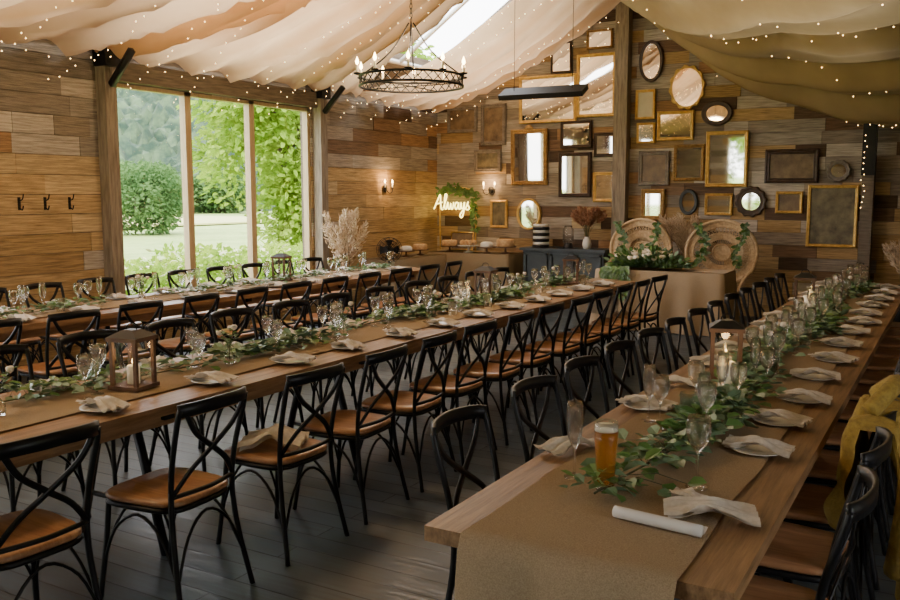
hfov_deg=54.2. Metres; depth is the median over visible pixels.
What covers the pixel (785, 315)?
champagne flute
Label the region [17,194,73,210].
coat hooks
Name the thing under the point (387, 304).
wine glass
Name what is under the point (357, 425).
dining chair
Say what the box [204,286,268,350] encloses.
dining chair
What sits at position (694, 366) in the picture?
wine glass
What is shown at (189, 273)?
wine glass
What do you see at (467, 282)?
champagne flute
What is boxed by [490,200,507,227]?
framed painting
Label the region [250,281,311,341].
dining chair
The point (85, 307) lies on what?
linen napkin
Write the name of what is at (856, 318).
linen napkin
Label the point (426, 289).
champagne flute
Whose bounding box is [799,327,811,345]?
water tumbler
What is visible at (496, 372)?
dining chair
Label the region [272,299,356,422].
dining chair
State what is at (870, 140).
post
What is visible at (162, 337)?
dining chair
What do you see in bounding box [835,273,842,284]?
wine glass
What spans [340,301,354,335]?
bud vase
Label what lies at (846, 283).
wine glass
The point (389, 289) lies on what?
dining chair
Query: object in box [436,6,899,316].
wall
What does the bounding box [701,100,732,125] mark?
oval mirror
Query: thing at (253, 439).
folded shawl
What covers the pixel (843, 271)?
wine glass
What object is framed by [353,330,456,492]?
dining chair
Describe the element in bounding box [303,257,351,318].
dining chair
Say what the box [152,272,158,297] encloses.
champagne flute
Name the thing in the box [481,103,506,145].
framed painting
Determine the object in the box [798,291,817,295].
linen napkin
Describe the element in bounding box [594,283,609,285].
plate
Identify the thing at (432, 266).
dining chair
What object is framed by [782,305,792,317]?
wine glass
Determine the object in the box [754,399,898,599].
dining chair
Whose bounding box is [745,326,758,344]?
wine glass
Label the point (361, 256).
wine glass
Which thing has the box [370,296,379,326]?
wine glass
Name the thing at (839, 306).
water tumbler
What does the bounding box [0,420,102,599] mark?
dining chair
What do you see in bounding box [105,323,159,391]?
wooden lantern
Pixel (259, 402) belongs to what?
dining chair
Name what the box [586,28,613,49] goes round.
wall mirror
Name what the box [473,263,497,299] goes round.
wooden lantern
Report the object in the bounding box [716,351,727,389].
champagne flute
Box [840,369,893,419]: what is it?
dining chair
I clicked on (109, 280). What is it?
dining chair
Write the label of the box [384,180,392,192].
wall sconce
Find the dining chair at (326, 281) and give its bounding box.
[291,276,348,327]
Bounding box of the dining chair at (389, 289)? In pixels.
[365,286,435,391]
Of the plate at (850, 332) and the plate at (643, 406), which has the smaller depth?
the plate at (643, 406)
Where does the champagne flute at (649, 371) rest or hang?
on the table runner at (550, 541)
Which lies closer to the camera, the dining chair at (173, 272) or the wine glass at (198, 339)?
the wine glass at (198, 339)
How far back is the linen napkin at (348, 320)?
6.26 m
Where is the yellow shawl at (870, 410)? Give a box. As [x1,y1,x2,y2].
[824,374,899,599]
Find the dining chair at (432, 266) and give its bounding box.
[396,264,439,304]
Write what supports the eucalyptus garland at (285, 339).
on the table runner at (20, 412)
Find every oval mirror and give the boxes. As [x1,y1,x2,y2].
[516,198,540,229]
[639,40,663,81]
[669,65,705,109]
[679,189,697,214]
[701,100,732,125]
[735,186,767,216]
[826,159,851,181]
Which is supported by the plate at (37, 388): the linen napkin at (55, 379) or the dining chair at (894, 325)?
the linen napkin at (55, 379)
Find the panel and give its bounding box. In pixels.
[498,0,588,100]
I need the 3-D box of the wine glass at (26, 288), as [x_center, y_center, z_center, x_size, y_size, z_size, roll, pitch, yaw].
[-3.360,0.000,6.953,0.072,0.213,0.072,4,8,30]
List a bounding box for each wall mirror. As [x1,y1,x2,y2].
[511,125,547,184]
[519,73,576,123]
[551,41,571,73]
[558,152,591,196]
[560,120,592,147]
[576,52,614,117]
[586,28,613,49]
[593,172,611,201]
[594,132,612,156]
[636,122,655,143]
[640,189,665,220]
[657,110,694,140]
[673,144,704,180]
[704,193,732,215]
[705,130,748,186]
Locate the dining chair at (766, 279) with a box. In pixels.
[764,277,779,310]
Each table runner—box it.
[0,266,414,319]
[0,278,618,430]
[455,284,892,599]
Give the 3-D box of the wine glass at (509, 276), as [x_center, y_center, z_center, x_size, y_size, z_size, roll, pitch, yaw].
[0.554,-0.140,8.128,0.072,0.213,0.072,4,8,30]
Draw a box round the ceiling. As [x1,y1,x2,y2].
[374,0,511,78]
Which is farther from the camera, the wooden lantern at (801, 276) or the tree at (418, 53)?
the tree at (418, 53)
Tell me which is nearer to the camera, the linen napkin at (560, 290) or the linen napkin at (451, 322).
the linen napkin at (451, 322)
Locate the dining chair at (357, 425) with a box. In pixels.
[293,344,409,524]
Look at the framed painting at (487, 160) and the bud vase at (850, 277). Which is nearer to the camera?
the bud vase at (850, 277)
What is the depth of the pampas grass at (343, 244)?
11.65 m
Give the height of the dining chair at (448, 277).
0.902 m
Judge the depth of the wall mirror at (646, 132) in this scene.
12.86 m
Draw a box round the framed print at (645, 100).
[635,89,655,119]
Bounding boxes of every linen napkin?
[0,305,16,312]
[2,313,35,320]
[27,376,80,388]
[68,304,101,310]
[76,396,130,412]
[107,292,128,297]
[127,298,151,302]
[138,355,178,368]
[152,287,175,291]
[179,292,200,295]
[184,371,238,383]
[196,282,218,285]
[210,341,235,347]
[223,286,245,290]
[237,277,259,281]
[263,281,285,285]
[269,351,316,361]
[298,277,320,281]
[326,319,362,325]
[330,339,365,349]
[331,273,351,276]
[360,269,377,272]
[383,327,419,335]
[387,266,404,268]
[427,317,460,325]
[462,308,494,315]
[495,301,526,307]
[524,294,551,300]
[533,435,594,455]
[546,289,573,294]
[568,284,594,289]
[591,280,615,284]
[615,394,677,410]
[663,496,760,526]
[669,375,694,386]
[669,487,707,496]
[689,355,716,361]
[715,340,749,347]
[722,434,794,457]
[732,329,762,335]
[743,408,812,427]
[750,319,780,324]
[762,310,781,315]
[776,388,832,404]
[789,367,840,379]
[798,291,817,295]
[806,284,832,288]
[808,351,858,362]
[818,337,863,346]
[836,324,870,333]
[845,315,881,323]
[848,308,882,315]
[855,300,889,306]
[864,294,894,299]
[870,288,899,294]
[875,283,899,288]
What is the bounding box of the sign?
[434,194,469,217]
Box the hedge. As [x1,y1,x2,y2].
[124,240,302,295]
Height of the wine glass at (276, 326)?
0.213 m
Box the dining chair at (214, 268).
[206,266,264,340]
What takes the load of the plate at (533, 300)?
on the trestle table at (158, 409)
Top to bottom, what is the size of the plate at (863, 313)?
0.017 m
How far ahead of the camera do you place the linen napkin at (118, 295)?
7.92 m
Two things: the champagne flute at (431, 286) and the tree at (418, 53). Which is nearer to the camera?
the champagne flute at (431, 286)
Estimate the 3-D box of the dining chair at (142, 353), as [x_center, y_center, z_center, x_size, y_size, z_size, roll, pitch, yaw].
[-2.533,0.441,6.873,0.544,0.902,0.452,4,8,31]
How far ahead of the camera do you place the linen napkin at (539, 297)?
7.76 m
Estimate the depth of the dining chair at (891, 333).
7.81 m
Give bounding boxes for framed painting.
[447,106,477,132]
[474,149,501,171]
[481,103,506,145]
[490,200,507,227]
[638,150,669,185]
[764,148,819,182]
[775,191,802,213]
[805,185,859,247]
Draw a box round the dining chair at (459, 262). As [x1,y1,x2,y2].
[422,260,461,300]
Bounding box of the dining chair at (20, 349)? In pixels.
[0,344,91,517]
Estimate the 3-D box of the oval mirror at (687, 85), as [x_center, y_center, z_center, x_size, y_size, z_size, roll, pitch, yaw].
[3.365,-3.021,12.499,0.521,0.635,0.045,4,8,30]
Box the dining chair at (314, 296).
[271,260,323,329]
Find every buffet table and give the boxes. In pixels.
[360,253,446,307]
[428,249,522,295]
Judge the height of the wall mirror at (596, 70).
0.930 m
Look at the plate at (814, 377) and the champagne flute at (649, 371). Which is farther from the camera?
the plate at (814, 377)
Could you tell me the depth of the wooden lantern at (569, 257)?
9.16 m
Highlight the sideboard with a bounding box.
[519,246,609,308]
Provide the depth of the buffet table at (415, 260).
13.06 m
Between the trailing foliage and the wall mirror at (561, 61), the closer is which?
the trailing foliage
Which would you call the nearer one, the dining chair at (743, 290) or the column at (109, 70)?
the dining chair at (743, 290)
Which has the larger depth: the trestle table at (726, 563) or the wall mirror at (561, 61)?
the wall mirror at (561, 61)
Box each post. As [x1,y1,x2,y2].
[611,2,632,246]
[857,123,877,281]
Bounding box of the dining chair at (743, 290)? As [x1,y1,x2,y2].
[739,287,757,325]
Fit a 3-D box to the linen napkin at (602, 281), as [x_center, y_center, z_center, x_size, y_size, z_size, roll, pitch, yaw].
[1.589,-0.185,9.147,0.141,0.045,0.241,-7,9,-44]
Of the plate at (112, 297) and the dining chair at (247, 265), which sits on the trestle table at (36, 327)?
the plate at (112, 297)
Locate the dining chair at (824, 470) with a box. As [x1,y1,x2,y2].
[805,372,899,589]
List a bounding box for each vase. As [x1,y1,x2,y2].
[0,366,16,416]
[136,275,148,298]
[216,325,243,363]
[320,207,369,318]
[336,255,346,273]
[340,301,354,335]
[423,287,442,316]
[514,272,527,295]
[540,267,554,288]
[570,205,607,248]
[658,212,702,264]
[759,322,787,353]
[792,303,812,326]
[837,276,851,300]
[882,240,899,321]
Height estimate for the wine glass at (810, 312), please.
0.213 m
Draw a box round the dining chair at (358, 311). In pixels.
[326,271,381,325]
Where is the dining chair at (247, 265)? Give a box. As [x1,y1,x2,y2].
[242,263,294,328]
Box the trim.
[388,0,468,67]
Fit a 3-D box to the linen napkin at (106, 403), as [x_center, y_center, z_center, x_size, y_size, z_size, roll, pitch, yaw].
[-1.518,0.446,3.852,0.241,0.048,0.136,6,9,41]
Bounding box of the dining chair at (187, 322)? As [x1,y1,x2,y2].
[145,318,247,471]
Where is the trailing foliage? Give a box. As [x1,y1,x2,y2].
[599,266,629,300]
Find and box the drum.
[532,224,549,247]
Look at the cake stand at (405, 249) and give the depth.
13.19 m
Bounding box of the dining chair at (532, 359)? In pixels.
[481,302,563,426]
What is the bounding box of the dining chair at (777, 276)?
[774,273,789,305]
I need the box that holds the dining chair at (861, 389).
[850,357,899,400]
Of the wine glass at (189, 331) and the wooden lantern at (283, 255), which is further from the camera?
the wooden lantern at (283, 255)
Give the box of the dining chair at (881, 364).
[867,357,897,371]
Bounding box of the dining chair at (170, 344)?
[148,292,219,360]
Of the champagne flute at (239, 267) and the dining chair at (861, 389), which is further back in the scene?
the champagne flute at (239, 267)
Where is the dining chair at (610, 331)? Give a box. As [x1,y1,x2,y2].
[568,283,632,382]
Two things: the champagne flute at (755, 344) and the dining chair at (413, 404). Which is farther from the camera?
the dining chair at (413, 404)
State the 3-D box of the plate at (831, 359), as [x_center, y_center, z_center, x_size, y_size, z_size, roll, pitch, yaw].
[2.167,0.339,4.970,0.202,0.017,0.202,4,8,30]
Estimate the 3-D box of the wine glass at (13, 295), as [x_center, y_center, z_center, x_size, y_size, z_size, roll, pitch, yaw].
[-3.328,0.029,6.716,0.072,0.213,0.072,4,8,30]
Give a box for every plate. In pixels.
[30,386,66,390]
[79,403,120,412]
[105,296,128,299]
[191,377,219,384]
[225,290,236,292]
[266,284,281,286]
[274,358,302,363]
[331,344,357,349]
[386,331,413,336]
[429,321,449,326]
[466,312,486,316]
[499,304,517,308]
[526,298,547,301]
[551,292,567,295]
[571,287,587,290]
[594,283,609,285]
[623,402,658,410]
[704,360,716,366]
[717,346,744,351]
[730,445,777,455]
[753,417,794,426]
[781,395,821,403]
[796,373,832,380]
[814,356,845,362]
[824,341,853,346]
[839,330,863,334]
[851,320,874,324]
[853,311,875,315]
[860,304,883,307]
[870,297,888,300]
[876,292,892,294]
[880,286,897,289]
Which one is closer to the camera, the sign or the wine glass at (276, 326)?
the wine glass at (276, 326)
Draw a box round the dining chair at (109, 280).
[77,277,144,348]
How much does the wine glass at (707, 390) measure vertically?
0.213 m
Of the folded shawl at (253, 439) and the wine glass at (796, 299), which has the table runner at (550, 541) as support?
the wine glass at (796, 299)
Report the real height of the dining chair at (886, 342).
0.902 m
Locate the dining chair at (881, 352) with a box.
[873,347,899,371]
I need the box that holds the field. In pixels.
[122,215,271,226]
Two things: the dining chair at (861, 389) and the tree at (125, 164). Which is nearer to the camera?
the dining chair at (861, 389)
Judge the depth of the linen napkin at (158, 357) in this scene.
4.83 m
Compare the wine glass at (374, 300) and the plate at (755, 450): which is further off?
the wine glass at (374, 300)
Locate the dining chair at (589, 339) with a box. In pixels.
[540,289,612,397]
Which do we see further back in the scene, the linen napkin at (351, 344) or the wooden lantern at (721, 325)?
the linen napkin at (351, 344)
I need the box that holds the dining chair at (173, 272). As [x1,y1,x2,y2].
[167,269,226,337]
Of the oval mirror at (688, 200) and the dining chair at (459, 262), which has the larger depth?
the oval mirror at (688, 200)
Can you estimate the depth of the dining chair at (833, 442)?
4.43 m
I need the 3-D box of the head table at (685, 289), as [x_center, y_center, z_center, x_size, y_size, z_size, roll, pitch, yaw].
[2.714,-0.012,11.154,1.751,0.758,0.776,4,8,30]
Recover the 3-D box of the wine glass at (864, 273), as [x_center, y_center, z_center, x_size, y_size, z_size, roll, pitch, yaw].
[4.013,-0.186,8.516,0.072,0.213,0.072,4,8,30]
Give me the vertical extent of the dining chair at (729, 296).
0.902 m
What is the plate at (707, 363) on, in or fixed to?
on the table runner at (550, 541)
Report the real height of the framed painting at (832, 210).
0.830 m
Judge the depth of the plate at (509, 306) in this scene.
7.37 m
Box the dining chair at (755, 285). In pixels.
[752,282,771,318]
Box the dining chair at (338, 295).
[321,292,396,406]
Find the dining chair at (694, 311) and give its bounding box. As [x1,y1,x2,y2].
[687,308,710,355]
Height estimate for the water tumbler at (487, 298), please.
0.105 m
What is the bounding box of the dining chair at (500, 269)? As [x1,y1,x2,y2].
[492,267,545,349]
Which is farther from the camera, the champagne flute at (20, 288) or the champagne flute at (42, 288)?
the champagne flute at (42, 288)
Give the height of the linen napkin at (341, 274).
0.045 m
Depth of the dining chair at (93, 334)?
5.11 m
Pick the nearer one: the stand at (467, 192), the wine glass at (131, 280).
the wine glass at (131, 280)
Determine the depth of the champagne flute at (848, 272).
8.14 m
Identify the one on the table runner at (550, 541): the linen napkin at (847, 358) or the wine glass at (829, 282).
the wine glass at (829, 282)
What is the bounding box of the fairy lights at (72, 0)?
[1,0,895,207]
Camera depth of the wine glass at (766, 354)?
4.15 m
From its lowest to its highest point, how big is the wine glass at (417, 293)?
0.213 m
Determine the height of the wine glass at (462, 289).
0.213 m
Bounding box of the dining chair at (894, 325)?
[889,322,899,329]
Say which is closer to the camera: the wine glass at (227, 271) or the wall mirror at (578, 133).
the wine glass at (227, 271)
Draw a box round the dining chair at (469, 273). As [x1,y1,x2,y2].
[464,271,521,358]
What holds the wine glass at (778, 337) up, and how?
on the table runner at (550, 541)
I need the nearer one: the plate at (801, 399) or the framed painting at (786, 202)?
the plate at (801, 399)
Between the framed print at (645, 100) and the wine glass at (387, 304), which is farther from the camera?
the framed print at (645, 100)
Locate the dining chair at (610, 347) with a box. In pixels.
[604,340,643,406]
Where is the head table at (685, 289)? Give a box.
[589,266,738,337]
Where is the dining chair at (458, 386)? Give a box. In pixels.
[401,319,497,466]
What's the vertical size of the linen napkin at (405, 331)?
0.048 m
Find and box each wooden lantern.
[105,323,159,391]
[270,250,292,281]
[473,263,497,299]
[562,252,579,284]
[708,313,744,379]
[793,269,816,309]
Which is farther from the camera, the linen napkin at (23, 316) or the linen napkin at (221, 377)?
the linen napkin at (23, 316)
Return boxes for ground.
[123,211,296,289]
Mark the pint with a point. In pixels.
(606, 431)
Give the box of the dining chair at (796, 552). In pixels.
[755,426,891,599]
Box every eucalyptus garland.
[0,262,391,317]
[2,273,591,401]
[557,280,880,502]
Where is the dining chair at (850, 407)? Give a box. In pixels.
[804,400,896,506]
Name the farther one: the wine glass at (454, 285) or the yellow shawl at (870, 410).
the wine glass at (454, 285)
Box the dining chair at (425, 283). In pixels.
[404,280,470,378]
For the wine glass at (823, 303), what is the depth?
6.12 m
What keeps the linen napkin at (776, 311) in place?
on the plate
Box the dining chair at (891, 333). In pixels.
[884,329,899,338]
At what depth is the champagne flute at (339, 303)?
5.77 m
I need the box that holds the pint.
[594,418,618,491]
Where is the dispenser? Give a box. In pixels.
[563,226,573,248]
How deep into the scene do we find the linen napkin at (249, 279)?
9.41 m
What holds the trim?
attached to the ceiling
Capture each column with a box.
[92,47,134,347]
[311,85,345,312]
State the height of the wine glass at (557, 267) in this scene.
0.213 m
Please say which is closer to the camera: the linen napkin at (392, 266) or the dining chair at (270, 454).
the dining chair at (270, 454)
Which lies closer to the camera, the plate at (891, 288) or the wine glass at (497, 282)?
the wine glass at (497, 282)
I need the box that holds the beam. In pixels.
[119,63,383,107]
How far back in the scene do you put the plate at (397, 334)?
5.90 m
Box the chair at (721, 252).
[685,219,758,292]
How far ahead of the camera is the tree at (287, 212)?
23.64 m
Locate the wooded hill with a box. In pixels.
[117,88,298,211]
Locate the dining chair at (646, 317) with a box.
[605,274,667,360]
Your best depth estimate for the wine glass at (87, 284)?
7.44 m
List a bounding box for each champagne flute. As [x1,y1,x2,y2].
[17,285,24,313]
[38,282,46,312]
[89,343,103,394]
[96,276,102,304]
[135,273,140,298]
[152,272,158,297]
[194,267,199,291]
[228,265,232,285]
[237,263,241,285]
[330,303,338,339]
[333,255,337,273]
[336,301,343,337]
[343,254,347,273]
[362,252,365,267]
[382,294,389,328]
[387,293,394,326]
[423,287,429,318]
[427,285,432,306]
[457,281,463,310]
[464,280,470,308]
[492,275,497,302]
[541,267,545,291]
[564,399,583,479]
[581,259,585,274]
[641,363,655,422]
[697,371,710,413]
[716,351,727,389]
[720,351,728,390]
[750,337,760,371]
[763,321,772,346]
[781,309,789,332]
[788,312,799,352]
[797,302,805,318]
[809,293,816,306]
[818,286,824,299]
[832,274,838,289]
[845,270,851,295]
[853,266,858,273]
[859,263,863,273]
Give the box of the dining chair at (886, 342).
[879,337,899,348]
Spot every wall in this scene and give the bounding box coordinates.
[0,39,437,375]
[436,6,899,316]
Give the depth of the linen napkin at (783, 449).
3.20 m
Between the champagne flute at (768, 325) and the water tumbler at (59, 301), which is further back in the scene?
the water tumbler at (59, 301)
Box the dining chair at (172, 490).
[99,386,254,599]
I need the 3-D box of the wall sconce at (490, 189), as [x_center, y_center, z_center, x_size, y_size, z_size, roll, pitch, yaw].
[0.640,-1.805,14.195,0.256,0.216,0.101,4,8,30]
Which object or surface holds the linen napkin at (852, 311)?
on the plate at (863, 313)
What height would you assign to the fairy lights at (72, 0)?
3.023 m
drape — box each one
[0,0,316,56]
[94,0,463,96]
[359,0,620,112]
[620,0,899,128]
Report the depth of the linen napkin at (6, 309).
6.96 m
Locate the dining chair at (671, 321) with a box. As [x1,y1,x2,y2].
[665,317,692,370]
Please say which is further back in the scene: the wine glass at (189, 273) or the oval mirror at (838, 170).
the oval mirror at (838, 170)
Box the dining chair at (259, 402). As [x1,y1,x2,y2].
[209,308,303,440]
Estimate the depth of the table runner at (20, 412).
4.71 m
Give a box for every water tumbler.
[55,298,64,311]
[441,298,449,311]
[448,301,456,314]
[483,294,491,306]
[534,283,541,294]
[579,275,585,284]
[680,390,696,407]
[768,356,779,377]
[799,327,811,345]
[832,301,842,313]
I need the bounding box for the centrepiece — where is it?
[604,243,693,268]
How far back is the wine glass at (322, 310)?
5.71 m
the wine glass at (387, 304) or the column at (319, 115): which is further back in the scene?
the column at (319, 115)
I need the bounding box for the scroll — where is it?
[612,505,707,537]
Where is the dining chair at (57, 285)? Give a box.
[24,282,100,380]
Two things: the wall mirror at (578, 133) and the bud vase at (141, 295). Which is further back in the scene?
the wall mirror at (578, 133)
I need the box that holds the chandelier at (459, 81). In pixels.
[353,0,467,93]
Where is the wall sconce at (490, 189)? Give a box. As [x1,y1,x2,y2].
[482,182,495,194]
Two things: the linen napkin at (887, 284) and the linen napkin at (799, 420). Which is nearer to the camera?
the linen napkin at (799, 420)
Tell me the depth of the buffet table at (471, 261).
13.71 m
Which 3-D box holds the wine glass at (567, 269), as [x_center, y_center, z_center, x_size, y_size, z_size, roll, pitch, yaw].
[1.184,-0.231,8.890,0.072,0.213,0.072,4,8,30]
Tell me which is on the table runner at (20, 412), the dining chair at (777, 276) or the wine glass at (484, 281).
the wine glass at (484, 281)
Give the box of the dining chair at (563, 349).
[516,295,592,404]
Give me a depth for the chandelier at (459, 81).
7.67 m
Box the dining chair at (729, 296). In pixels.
[724,293,745,334]
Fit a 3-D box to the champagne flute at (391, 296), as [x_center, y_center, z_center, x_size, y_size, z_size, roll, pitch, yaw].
[-0.427,0.068,6.283,0.064,0.238,0.064,4,8,30]
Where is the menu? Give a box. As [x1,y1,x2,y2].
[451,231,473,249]
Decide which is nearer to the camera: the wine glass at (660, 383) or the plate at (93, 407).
the wine glass at (660, 383)
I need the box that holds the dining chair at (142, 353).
[101,300,163,368]
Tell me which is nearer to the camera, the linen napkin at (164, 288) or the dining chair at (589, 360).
the dining chair at (589, 360)
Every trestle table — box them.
[0,268,431,375]
[0,280,635,555]
[424,284,899,599]
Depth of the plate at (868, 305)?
7.39 m
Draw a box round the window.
[117,83,311,288]
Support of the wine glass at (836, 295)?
on the table runner at (550, 541)
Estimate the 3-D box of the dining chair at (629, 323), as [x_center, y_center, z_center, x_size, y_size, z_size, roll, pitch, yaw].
[1.661,0.235,8.599,0.545,0.902,0.452,4,8,28]
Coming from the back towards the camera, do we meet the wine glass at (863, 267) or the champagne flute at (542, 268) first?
the wine glass at (863, 267)
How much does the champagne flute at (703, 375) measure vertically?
0.238 m
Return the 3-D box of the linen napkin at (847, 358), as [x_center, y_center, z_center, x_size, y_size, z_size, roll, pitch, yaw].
[2.166,0.313,4.965,0.135,0.048,0.241,-6,9,-42]
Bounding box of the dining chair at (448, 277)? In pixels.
[437,275,498,366]
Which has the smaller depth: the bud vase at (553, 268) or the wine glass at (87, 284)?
the wine glass at (87, 284)
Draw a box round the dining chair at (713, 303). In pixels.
[707,300,729,341]
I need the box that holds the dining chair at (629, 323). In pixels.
[588,279,650,374]
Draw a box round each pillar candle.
[127,362,139,383]
[718,360,733,385]
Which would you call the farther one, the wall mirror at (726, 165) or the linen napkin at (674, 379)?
the wall mirror at (726, 165)
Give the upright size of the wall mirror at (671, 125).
0.420 m
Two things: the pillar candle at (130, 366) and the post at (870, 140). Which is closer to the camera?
the pillar candle at (130, 366)
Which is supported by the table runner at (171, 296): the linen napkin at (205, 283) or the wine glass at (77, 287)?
the wine glass at (77, 287)
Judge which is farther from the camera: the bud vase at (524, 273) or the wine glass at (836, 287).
the bud vase at (524, 273)
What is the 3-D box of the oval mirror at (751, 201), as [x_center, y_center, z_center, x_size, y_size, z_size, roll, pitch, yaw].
[4.180,-1.367,12.223,0.437,0.437,0.045,4,9,29]
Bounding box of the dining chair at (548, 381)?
[511,375,566,462]
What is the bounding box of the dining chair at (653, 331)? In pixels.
[637,327,671,374]
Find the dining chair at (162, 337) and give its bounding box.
[124,273,190,355]
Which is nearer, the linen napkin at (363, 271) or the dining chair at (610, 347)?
the dining chair at (610, 347)
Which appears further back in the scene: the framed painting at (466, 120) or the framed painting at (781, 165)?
the framed painting at (466, 120)
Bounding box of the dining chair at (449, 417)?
[430,405,499,599]
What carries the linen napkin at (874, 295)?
on the plate at (876, 298)
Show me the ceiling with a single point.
(419, 61)
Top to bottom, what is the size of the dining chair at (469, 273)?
0.902 m
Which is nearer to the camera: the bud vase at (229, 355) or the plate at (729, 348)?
the bud vase at (229, 355)
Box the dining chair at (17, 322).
[0,318,22,391]
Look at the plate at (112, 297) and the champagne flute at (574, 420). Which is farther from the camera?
the plate at (112, 297)
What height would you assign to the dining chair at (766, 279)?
0.902 m
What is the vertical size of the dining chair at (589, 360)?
0.902 m
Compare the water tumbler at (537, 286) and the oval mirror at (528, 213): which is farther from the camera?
the oval mirror at (528, 213)
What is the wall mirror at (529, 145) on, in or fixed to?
attached to the wall at (771, 124)
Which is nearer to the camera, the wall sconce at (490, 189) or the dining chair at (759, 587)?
the dining chair at (759, 587)
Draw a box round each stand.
[399,246,414,256]
[412,244,428,254]
[435,182,480,250]
[441,240,458,251]
[457,240,479,252]
[478,241,495,252]
[494,239,516,253]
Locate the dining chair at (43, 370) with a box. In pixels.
[17,309,100,386]
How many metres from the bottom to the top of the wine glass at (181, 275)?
0.213 m
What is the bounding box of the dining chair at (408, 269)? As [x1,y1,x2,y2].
[360,267,412,318]
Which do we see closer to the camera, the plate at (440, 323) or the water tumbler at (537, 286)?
the plate at (440, 323)
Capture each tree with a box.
[120,159,177,178]
[120,159,182,235]
[120,160,182,213]
[120,167,177,214]
[176,99,302,258]
[180,169,245,213]
[267,40,436,245]
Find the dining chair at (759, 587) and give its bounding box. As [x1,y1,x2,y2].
[740,465,878,599]
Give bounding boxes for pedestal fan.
[376,237,401,285]
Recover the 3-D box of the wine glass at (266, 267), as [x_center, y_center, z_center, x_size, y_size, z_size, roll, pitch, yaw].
[-1.922,-0.268,9.203,0.072,0.213,0.072,4,8,30]
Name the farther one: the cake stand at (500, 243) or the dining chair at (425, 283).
the cake stand at (500, 243)
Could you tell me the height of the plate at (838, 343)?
0.017 m
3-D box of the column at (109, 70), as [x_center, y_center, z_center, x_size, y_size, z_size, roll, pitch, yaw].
[-3.322,-1.016,8.939,0.490,3.300,0.180,4,8,30]
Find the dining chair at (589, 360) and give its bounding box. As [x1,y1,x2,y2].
[564,355,609,418]
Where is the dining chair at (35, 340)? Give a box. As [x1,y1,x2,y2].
[0,287,43,389]
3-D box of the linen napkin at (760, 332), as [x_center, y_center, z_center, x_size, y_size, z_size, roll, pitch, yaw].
[1.984,0.214,5.796,0.241,0.048,0.136,2,7,16]
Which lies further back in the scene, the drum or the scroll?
the drum
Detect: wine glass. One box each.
[8,289,18,317]
[24,286,28,313]
[73,283,82,305]
[76,353,93,401]
[83,280,92,305]
[99,344,107,387]
[128,277,135,299]
[178,272,185,295]
[185,327,198,367]
[186,270,193,291]
[192,333,205,374]
[224,268,231,289]
[261,315,272,351]
[263,264,269,284]
[270,319,282,356]
[296,261,302,278]
[301,259,306,268]
[317,305,327,338]
[327,258,333,276]
[330,308,340,342]
[358,254,363,270]
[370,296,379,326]
[383,299,392,330]
[386,252,391,266]
[413,288,421,316]
[422,293,431,321]
[451,283,458,309]
[458,285,466,311]
[481,278,488,292]
[493,279,500,304]
[506,273,513,296]
[515,275,522,298]
[531,269,537,290]
[543,270,549,292]
[553,265,559,285]
[564,266,570,287]
[585,263,591,282]
[651,374,669,429]
[685,413,711,490]
[688,360,704,391]
[697,381,716,413]
[730,362,746,412]
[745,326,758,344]
[759,346,774,392]
[765,314,777,330]
[772,330,785,371]
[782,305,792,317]
[791,318,804,355]
[794,297,803,310]
[804,307,816,340]
[807,290,816,301]
[818,298,828,319]
[825,278,833,294]
[832,291,841,319]
[833,285,842,293]
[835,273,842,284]
[841,269,847,278]
[842,279,850,303]
[853,274,860,297]
[861,266,868,270]
[861,270,868,291]
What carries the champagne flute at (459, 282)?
on the table runner at (20, 412)
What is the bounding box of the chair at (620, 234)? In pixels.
[605,218,672,265]
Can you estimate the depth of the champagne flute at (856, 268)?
8.60 m
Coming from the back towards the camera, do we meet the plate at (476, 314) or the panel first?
the panel
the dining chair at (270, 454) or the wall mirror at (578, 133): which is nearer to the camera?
the dining chair at (270, 454)
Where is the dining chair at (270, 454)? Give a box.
[216,362,348,566]
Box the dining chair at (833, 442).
[823,359,899,542]
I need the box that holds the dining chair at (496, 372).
[448,310,533,444]
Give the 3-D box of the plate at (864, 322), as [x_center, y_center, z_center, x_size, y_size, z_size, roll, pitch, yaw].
[3.014,0.165,6.435,0.202,0.017,0.202,4,8,30]
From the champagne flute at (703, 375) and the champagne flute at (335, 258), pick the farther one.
the champagne flute at (335, 258)
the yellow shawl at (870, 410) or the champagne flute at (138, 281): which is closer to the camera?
the yellow shawl at (870, 410)
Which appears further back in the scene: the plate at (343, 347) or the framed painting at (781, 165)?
the framed painting at (781, 165)
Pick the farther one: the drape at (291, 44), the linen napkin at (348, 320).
the drape at (291, 44)
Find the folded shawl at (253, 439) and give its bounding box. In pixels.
[237,423,309,451]
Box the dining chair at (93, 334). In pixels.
[56,330,170,491]

